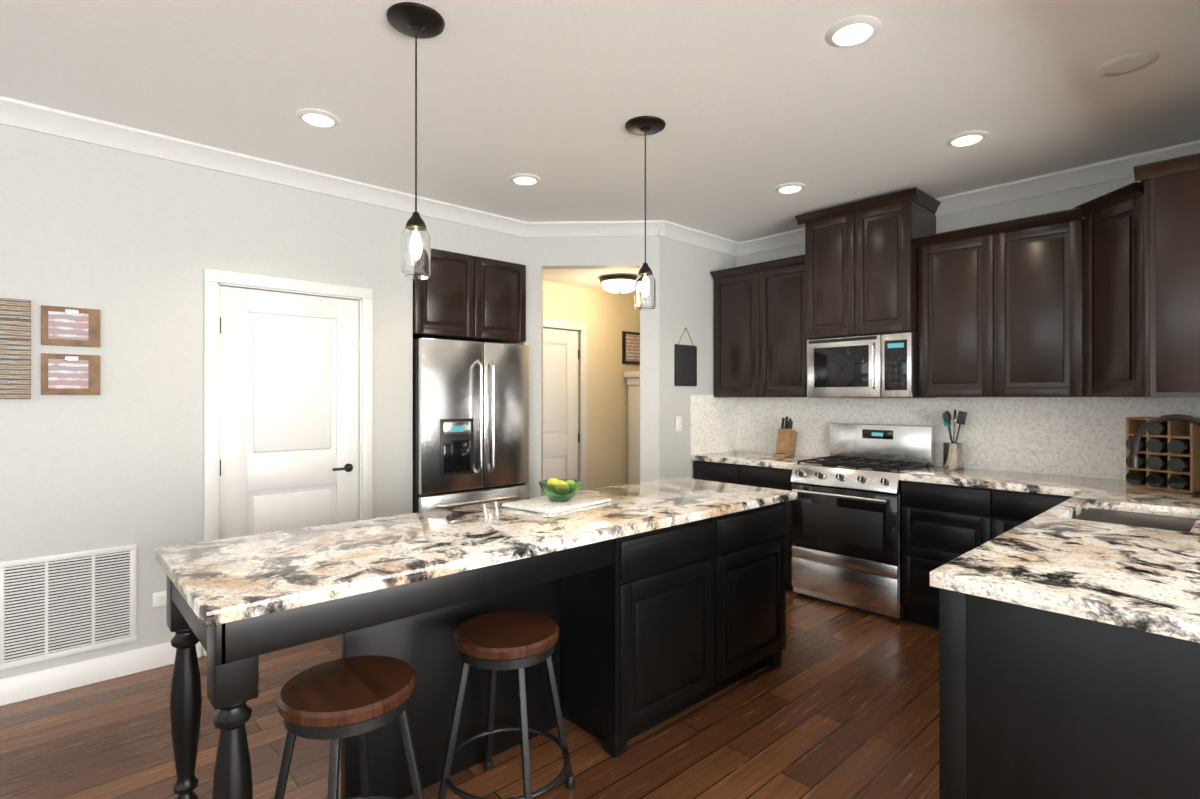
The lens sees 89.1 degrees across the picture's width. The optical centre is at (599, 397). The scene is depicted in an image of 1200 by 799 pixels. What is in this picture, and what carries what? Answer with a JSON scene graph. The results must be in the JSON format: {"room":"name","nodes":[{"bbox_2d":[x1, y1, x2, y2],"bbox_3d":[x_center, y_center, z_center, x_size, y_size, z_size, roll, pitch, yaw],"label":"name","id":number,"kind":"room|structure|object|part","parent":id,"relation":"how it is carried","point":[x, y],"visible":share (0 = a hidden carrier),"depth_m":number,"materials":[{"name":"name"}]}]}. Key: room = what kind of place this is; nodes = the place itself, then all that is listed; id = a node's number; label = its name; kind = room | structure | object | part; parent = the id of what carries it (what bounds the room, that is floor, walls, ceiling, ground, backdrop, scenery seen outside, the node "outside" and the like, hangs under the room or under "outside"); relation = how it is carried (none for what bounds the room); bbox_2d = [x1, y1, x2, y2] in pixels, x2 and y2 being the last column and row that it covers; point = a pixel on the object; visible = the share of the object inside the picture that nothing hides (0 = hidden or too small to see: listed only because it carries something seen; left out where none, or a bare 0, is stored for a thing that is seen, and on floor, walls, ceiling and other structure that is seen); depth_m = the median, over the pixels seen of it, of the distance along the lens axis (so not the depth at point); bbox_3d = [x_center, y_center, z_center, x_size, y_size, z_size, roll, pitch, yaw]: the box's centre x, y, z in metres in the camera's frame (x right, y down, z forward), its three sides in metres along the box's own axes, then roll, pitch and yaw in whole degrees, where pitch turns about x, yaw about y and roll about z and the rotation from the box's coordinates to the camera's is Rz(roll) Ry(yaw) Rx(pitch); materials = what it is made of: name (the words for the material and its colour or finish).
{"room":"kitchen","nodes":[
{"label":"kitchen","id":0,"kind":"room"},
{"bbox_2d":[0,124,523,678],"bbox_3d":[-2.992,0.029,2.611,6.660,2.740,0.120,0,0,-43],"label":"wall","id":1,"kind":"structure","parent":0,"point":[130,246],"depth_m":3.12,"materials":[{"name":"paint"}]},
{"bbox_2d":[0,298,30,398],"bbox_3d":[-2.806,-0.221,2.686,0.435,0.460,0.020,0,0,-43],"label":"decorative sign","id":2,"kind":"object","parent":1,"relation":"attached to","point":[15,348],"visible":1,"depth_m":2.79,"materials":[{"name":"brown wood"}]},
{"bbox_2d":[0,544,136,669],"bbox_3d":[-2.547,0.995,2.931,0.510,0.490,0.009,0,0,-43],"label":"air vent","id":3,"kind":"object","parent":1,"relation":"in","point":[52,606],"visible":1,"depth_m":2.92,"materials":[{"name":"white plastic"}]},
{"bbox_2d":[41,305,99,346],"bbox_3d":[-2.539,-0.338,2.927,0.215,0.185,0.027,0,0,-43],"label":"decorative sign","id":4,"kind":"object","parent":1,"relation":"attached to","point":[67,326],"visible":1,"depth_m":2.92,"materials":[{"name":"brown wood"}]},
{"bbox_2d":[41,353,99,394],"bbox_3d":[-2.539,-0.108,2.927,0.215,0.195,0.027,0,0,-43],"label":"decorative sign","id":5,"kind":"object","parent":1,"relation":"attached to","point":[68,374],"visible":1,"depth_m":2.92,"materials":[{"name":"brown wood"}]},
{"bbox_2d":[0,641,200,705],"bbox_3d":[-3.766,1.341,1.807,4.375,0.115,0.014,0,0,-43],"label":"baseboard","id":6,"kind":"structure","parent":1,"relation":"attached to","point":[46,681],"depth_m":2.95,"materials":[{"name":"white wood"}]},
{"bbox_2d":[153,591,166,606],"bbox_3d":[-2.267,1.050,3.188,0.118,0.074,0.009,0,0,-43],"label":"electrical outlet plate","id":7,"kind":"object","parent":1,"relation":"attached to","point":[159,598],"visible":0.46,"depth_m":3.17,"materials":[{"name":"white plastic"}]},
{"bbox_2d":[204,269,372,655],"bbox_3d":[-1.845,0.353,3.653,0.920,2.095,0.138,0,0,-43],"label":"door frame","id":8,"kind":"structure","parent":1,"relation":"attached to","point":[214,280],"depth_m":3.44,"materials":[{"name":"white wood"}]},
{"bbox_2d":[220,286,358,538],"bbox_3d":[-1.816,0.389,3.616,0.772,2.010,0.086,0,0,-43],"label":"door","id":9,"kind":"structure","parent":1,"relation":"in","point":[289,411],"depth_m":3.60,"materials":[{"name":"white wood"}]},
{"bbox_2d":[413,248,525,343],"bbox_3d":[-1.115,-0.726,4.634,0.912,0.595,0.620,0,0,-43],"label":"upper cabinet","id":10,"kind":"object","parent":1,"relation":"attached to","point":[460,296],"visible":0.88,"depth_m":4.39,"materials":[{"name":"brown wood"}]},
{"bbox_2d":[0,590,938,798],"bbox_3d":[0.121,1.448,1.750,10.320,0.100,9.920,0,0,-43],"label":"floor","id":11,"kind":"structure","parent":0,"point":[841,703],"depth_m":2.48,"materials":[{"name":"brown wood"}]},
{"bbox_2d":[274,655,423,798],"bbox_3d":[-0.699,1.093,1.696,0.431,0.610,0.431,0,0,-43],"label":"stool","id":12,"kind":"object","parent":11,"relation":"on","point":[334,702],"visible":1,"depth_m":1.65,"materials":[{"name":"brown wood"}]},
{"bbox_2d":[413,338,528,512],"bbox_3d":[-1.103,0.501,4.619,0.890,1.800,0.820,0,0,-43],"label":"fridge","id":13,"kind":"object","parent":11,"relation":"on","point":[470,422],"visible":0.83,"depth_m":4.30,"materials":[{"name":"silver metal"}]},
{"bbox_2d":[166,501,785,798],"bbox_3d":[-0.223,0.967,2.586,2.560,0.864,0.776,0,0,-43],"label":"kitchen island","id":14,"kind":"object","parent":11,"relation":"on","point":[659,601],"depth_m":2.36,"materials":[{"name":"wood"}]},
{"bbox_2d":[156,477,796,628],"bbox_3d":[-0.211,0.515,2.596,2.644,0.040,0.807,0,0,-43],"label":"island countertop","id":15,"kind":"structure","parent":14,"relation":"on","point":[228,581],"depth_m":2.03,"materials":[{"name":"multicoloured stone"}]},
{"bbox_2d":[502,494,610,513],"bbox_3d":[-0.195,0.487,2.819,0.300,0.014,0.420,0,0,39],"label":"glass cutting board","id":16,"kind":"object","parent":15,"relation":"on","point":[545,504],"visible":0.75,"depth_m":2.75,"materials":[{"name":"glass"}]},
{"bbox_2d":[539,478,581,501],"bbox_3d":[-0.183,0.427,2.843,0.204,0.105,0.204,0,0,-43],"label":"fruit bowl","id":17,"kind":"object","parent":16,"relation":"on","point":[558,490],"visible":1,"depth_m":2.78,"materials":[{"name":"green glass"}]},
{"bbox_2d":[437,611,574,798],"bbox_3d":[-0.318,1.094,2.087,0.489,0.610,0.489,0,0,-43],"label":"stool","id":18,"kind":"object","parent":11,"relation":"on","point":[494,642],"visible":1,"depth_m":2.00,"materials":[{"name":"brown wood"}]},
{"bbox_2d":[624,371,639,483],"bbox_3d":[0.645,0.573,6.050,0.470,1.660,0.700,0,0,-43],"label":"shelf unit","id":19,"kind":"object","parent":11,"relation":"on","point":[633,380],"visible":0.1,"depth_m":6.10,"materials":[{"name":"white wood"}]},
{"bbox_2d":[692,451,829,590],"bbox_3d":[1.278,0.937,4.835,0.635,0.930,0.890,0,0,-43],"label":"base cabinet","id":20,"kind":"object","parent":11,"relation":"on","point":[764,470],"visible":0.21,"depth_m":4.58,"materials":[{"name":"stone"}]},
{"bbox_2d":[773,416,796,457],"bbox_3d":[1.473,0.312,4.842,0.204,0.317,0.100,0,0,-43],"label":"knife block","id":21,"kind":"object","parent":20,"relation":"on","point":[786,441],"visible":1,"depth_m":4.82,"materials":[{"name":"brown wood"}]},
{"bbox_2d":[791,423,934,620],"bbox_3d":[1.798,0.798,4.209,0.699,1.205,0.722,0,0,-43],"label":"range","id":22,"kind":"object","parent":11,"relation":"on","point":[846,527],"visible":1,"depth_m":4.06,"materials":[{"name":"silver metal"}]},
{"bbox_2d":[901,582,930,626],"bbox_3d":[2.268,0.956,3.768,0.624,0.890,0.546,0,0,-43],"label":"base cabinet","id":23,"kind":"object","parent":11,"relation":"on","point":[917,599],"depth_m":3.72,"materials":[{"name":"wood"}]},
{"bbox_2d":[931,590,1199,798],"bbox_3d":[1.329,0.953,1.664,0.582,0.890,0.551,0,0,-43],"label":"base cabinet","id":24,"kind":"object","parent":11,"relation":"on","point":[1034,704],"depth_m":1.46,"materials":[{"name":"wood"}]},
{"bbox_2d":[899,466,1199,645],"bbox_3d":[1.861,0.489,2.623,2.763,0.040,1.688,0,0,-43],"label":"countertop","id":25,"kind":"structure","parent":24,"relation":"on","point":[1013,538],"depth_m":1.99,"materials":[{"name":"stone"}]},
{"bbox_2d":[942,409,966,469],"bbox_3d":[2.308,0.274,3.982,0.124,0.391,0.152,0,0,-43],"label":"utensil crock","id":26,"kind":"object","parent":25,"relation":"on","point":[953,454],"visible":1,"depth_m":3.95,"materials":[{"name":"silver metal"}]},
{"bbox_2d":[1075,506,1190,529],"bbox_3d":[2.150,0.608,2.462,0.651,0.222,0.390,0,0,-43],"label":"sink","id":27,"kind":"object","parent":25,"relation":"in","point":[1104,513],"depth_m":2.60,"materials":[{"name":"grey metal"}]},
{"bbox_2d":[1126,417,1199,492],"bbox_3d":[2.945,0.287,3.139,0.320,0.364,0.276,0,0,-23],"label":"wine rack","id":28,"kind":"object","parent":25,"relation":"on","point":[1168,455],"visible":0.92,"depth_m":3.06,"materials":[{"name":"brown wood"}]},
{"bbox_2d":[1128,414,1199,467],"bbox_3d":[2.236,0.267,2.356,0.112,0.402,0.301,0,0,-43],"label":"faucet","id":29,"kind":"object","parent":25,"relation":"on","point":[1134,446],"visible":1,"depth_m":2.44,"materials":[{"name":"metal"}]},
{"bbox_2d":[543,281,638,489],"bbox_3d":[-0.008,0.178,6.028,2.360,2.450,0.150,0,0,-43],"label":"wall","id":30,"kind":"structure","parent":0,"point":[607,317],"depth_m":5.98,"materials":[{"name":"paint"}]},
{"bbox_2d":[543,328,578,494],"bbox_3d":[-0.489,0.386,5.516,0.798,2.020,0.086,0,0,-43],"label":"hall door","id":31,"kind":"structure","parent":30,"relation":"in","point":[560,403],"depth_m":5.64,"materials":[{"name":"white wood"}]},
{"bbox_2d":[543,318,586,489],"bbox_3d":[-0.483,0.347,5.504,0.970,2.110,0.016,0,0,-43],"label":"door frame","id":32,"kind":"structure","parent":30,"relation":"attached to","point":[562,324],"depth_m":5.79,"materials":[{"name":"white wood"}]},
{"bbox_2d":[622,331,639,364],"bbox_3d":[0.335,-0.502,6.247,0.280,0.330,0.030,0,0,-43],"label":"framed picture","id":33,"kind":"object","parent":30,"relation":"attached to","point":[630,347],"visible":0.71,"depth_m":6.21,"materials":[{"name":"black wood"}]},
{"bbox_2d":[524,236,658,496],"bbox_3d":[-0.063,0.032,4.777,1.046,2.740,0.120,0,0,2],"label":"wall","id":34,"kind":"structure","parent":0,"point":[617,252],"depth_m":4.72,"materials":[{"name":"paint"}]},
{"bbox_2d":[0,96,739,255],"bbox_3d":[-2.084,-1.292,2.822,8.100,0.097,0.856,0,0,-43],"label":"crown molding","id":35,"kind":"structure","parent":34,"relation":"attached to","point":[37,118],"depth_m":3.61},
{"bbox_2d":[543,268,639,295],"bbox_3d":[0.346,-1.073,5.600,2.420,0.050,1.240,0,0,-43],"label":"ceiling","id":36,"kind":"structure","parent":0,"point":[587,278],"depth_m":5.25,"materials":[{"name":"paint"}]},
{"bbox_2d":[600,275,636,292],"bbox_3d":[0.173,-0.979,5.360,0.350,0.136,0.350,0,0,-43],"label":"hall ceiling light","id":37,"kind":"object","parent":36,"relation":"attached to","point":[618,283],"visible":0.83,"depth_m":5.24,"materials":[{"name":"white glass"}]},
{"bbox_2d":[0,0,1199,241],"bbox_3d":[0.121,-1.391,1.753,10.320,0.100,9.920,0,0,-43],"label":"ceiling","id":38,"kind":"structure","parent":0,"point":[752,104],"depth_m":2.67,"materials":[{"name":"paint"}]},
{"bbox_2d":[296,109,339,127],"bbox_3d":[-1.351,-1.333,2.926,0.192,0.014,0.192,0,0,-43],"label":"recessed light","id":39,"kind":"object","parent":38,"relation":"in","point":[318,118],"visible":1,"depth_m":2.91,"materials":[{"name":"white plastic"}]},
{"bbox_2d":[386,2,444,279],"bbox_3d":[-0.654,-0.883,2.167,0.200,0.914,0.200,0,0,-43],"label":"pendant light","id":40,"kind":"object","parent":38,"relation":"hanging from","point":[416,20],"visible":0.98,"depth_m":2.13,"materials":[{"name":"clear glass"}]},
{"bbox_3d":[-0.654,-0.517,2.167,0.102,0.181,0.102,0,0,-43],"label":"lamp shade","id":41,"kind":"part","parent":40,"relation":"part of","materials":[{"name":"clear glass"}]},
{"bbox_2d":[509,173,540,185],"bbox_3d":[-0.461,-1.332,3.745,0.192,0.014,0.192,0,0,-43],"label":"recessed light","id":42,"kind":"object","parent":38,"relation":"in","point":[523,179],"visible":0.98,"depth_m":3.73,"materials":[{"name":"white plastic"}]},
{"bbox_2d":[625,116,665,310],"bbox_3d":[0.223,-0.885,3.001,0.200,0.910,0.200,0,0,-43],"label":"pendant light","id":43,"kind":"object","parent":38,"relation":"hanging from","point":[645,283],"visible":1,"depth_m":2.96,"materials":[{"name":"clear glass"}]},
{"bbox_3d":[0.223,-0.521,3.000,0.102,0.181,0.102,0,0,-43],"label":"lamp shade","id":44,"kind":"part","parent":43,"relation":"part of","materials":[{"name":"clear glass"}]},
{"bbox_2d":[774,183,805,193],"bbox_3d":[1.216,-1.332,3.901,0.192,0.014,0.192,0,0,-43],"label":"recessed light","id":45,"kind":"object","parent":38,"relation":"in","point":[789,188],"visible":0.98,"depth_m":3.89,"materials":[{"name":"white plastic"}]},
{"bbox_2d":[825,15,880,47],"bbox_3d":[0.927,-1.334,2.236,0.192,0.014,0.192,0,0,-43],"label":"recessed light","id":46,"kind":"object","parent":38,"relation":"in","point":[853,31],"visible":0.96,"depth_m":2.23,"materials":[{"name":"white plastic"}]},
{"bbox_2d":[945,130,988,146],"bbox_3d":[1.900,-1.333,3.157,0.192,0.014,0.192,0,0,-43],"label":"recessed light","id":47,"kind":"object","parent":38,"relation":"in","point":[968,138],"visible":1,"depth_m":3.14,"materials":[{"name":"white plastic"}]},
{"bbox_2d":[1097,50,1159,76],"bbox_3d":[2.118,-1.334,2.448,0.192,0.014,0.192,0,0,-43],"label":"ceiling speaker","id":48,"kind":"object","parent":38,"relation":"in","point":[1128,63],"visible":0.98,"depth_m":2.44,"materials":[{"name":"white plastic"}]},
{"bbox_2d":[659,236,736,479],"bbox_3d":[0.836,0.032,5.126,1.140,2.740,0.120,0,0,-43],"label":"wall","id":49,"kind":"structure","parent":0,"point":[686,289],"depth_m":4.88,"materials":[{"name":"paint"}]},
{"bbox_2d":[675,416,681,430],"bbox_3d":[0.626,0.212,4.837,0.075,0.118,0.008,0,0,-43],"label":"switch plate","id":50,"kind":"object","parent":49,"relation":"attached to","point":[678,423],"visible":1,"depth_m":4.83,"materials":[{"name":"white plastic"}]},
{"bbox_2d":[675,328,696,385],"bbox_3d":[0.691,-0.324,4.900,0.270,0.471,0.016,0,0,-43],"label":"chalkboard","id":51,"kind":"object","parent":49,"relation":"attached to","point":[685,365],"visible":0.98,"depth_m":4.89,"materials":[{"name":"wood"}]},
{"bbox_2d":[691,395,738,454],"bbox_3d":[0.971,0.227,5.163,0.630,0.490,0.005,0,0,-43],"label":"tile backsplash","id":52,"kind":"structure","parent":49,"relation":"attached to","point":[714,420],"depth_m":5.16,"materials":[{"name":"tile"}]},
{"bbox_2d":[737,176,1140,479],"bbox_3d":[3.546,0.030,2.931,0.120,2.740,6.780,0,0,-43],"label":"wall","id":53,"kind":"structure","parent":0,"point":[1042,204],"depth_m":3.88,"materials":[{"name":"paint"}]},
{"bbox_2d":[710,254,807,396],"bbox_3d":[1.367,-0.523,4.917,0.398,1.050,0.883,0,0,-43],"label":"upper cabinet","id":54,"kind":"object","parent":53,"relation":"attached to","point":[760,344],"visible":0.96,"depth_m":4.80,"materials":[{"name":"brown wood"}]},
{"bbox_2d":[795,187,940,338],"bbox_3d":[1.879,-0.869,4.286,0.498,0.890,0.830,0,0,-43],"label":"upper cabinet","id":55,"kind":"object","parent":53,"relation":"attached to","point":[861,267],"visible":1,"depth_m":4.11,"materials":[{"name":"brown wood"}]},
{"bbox_2d":[807,332,935,397],"bbox_3d":[1.891,-0.207,4.296,0.464,0.427,0.724,0,0,-43],"label":"microwave","id":56,"kind":"object","parent":55,"relation":"attached to","point":[876,366],"visible":1,"depth_m":4.12,"materials":[{"name":"silver metal"}]},
{"bbox_2d":[736,140,1199,256],"bbox_3d":[2.196,-1.290,4.250,0.085,0.097,3.012,0,0,-43],"label":"crown molding","id":57,"kind":"structure","parent":53,"relation":"attached to","point":[1118,168],"depth_m":3.72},
{"bbox_2d":[739,397,1199,479],"bbox_3d":[2.255,0.226,4.242,0.006,0.490,3.100,0,0,-43],"label":"tile backsplash","id":58,"kind":"structure","parent":53,"relation":"attached to","point":[1077,436],"depth_m":3.90,"materials":[{"name":"tile"}]},
{"bbox_2d":[915,208,1083,396],"bbox_3d":[2.454,-0.512,3.734,0.398,1.025,0.850,0,0,-43],"label":"upper cabinet","id":59,"kind":"object","parent":53,"relation":"attached to","point":[1000,309],"visible":1,"depth_m":3.59,"materials":[{"name":"brown wood"}]},
{"bbox_2d":[1075,182,1144,396],"bbox_3d":[2.842,-0.518,3.123,0.654,1.035,0.632,0,0,-43],"label":"upper cabinet","id":60,"kind":"object","parent":53,"relation":"attached to","point":[1114,293],"visible":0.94,"depth_m":3.11,"materials":[{"name":"brown wood"}]},
{"bbox_3d":[2.993,0.029,2.735,0.960,2.740,0.120,0,0,-43],"label":"wall","id":61,"kind":"structure","parent":0,"visible":0},
{"bbox_2d":[1133,153,1199,396],"bbox_3d":[2.605,-0.510,2.699,0.358,1.020,0.328,0,0,-43],"label":"upper cabinet","id":62,"kind":"object","parent":61,"relation":"attached to","point":[1171,277],"visible":1,"depth_m":2.64,"materials":[{"name":"brown wood"}]}
]}

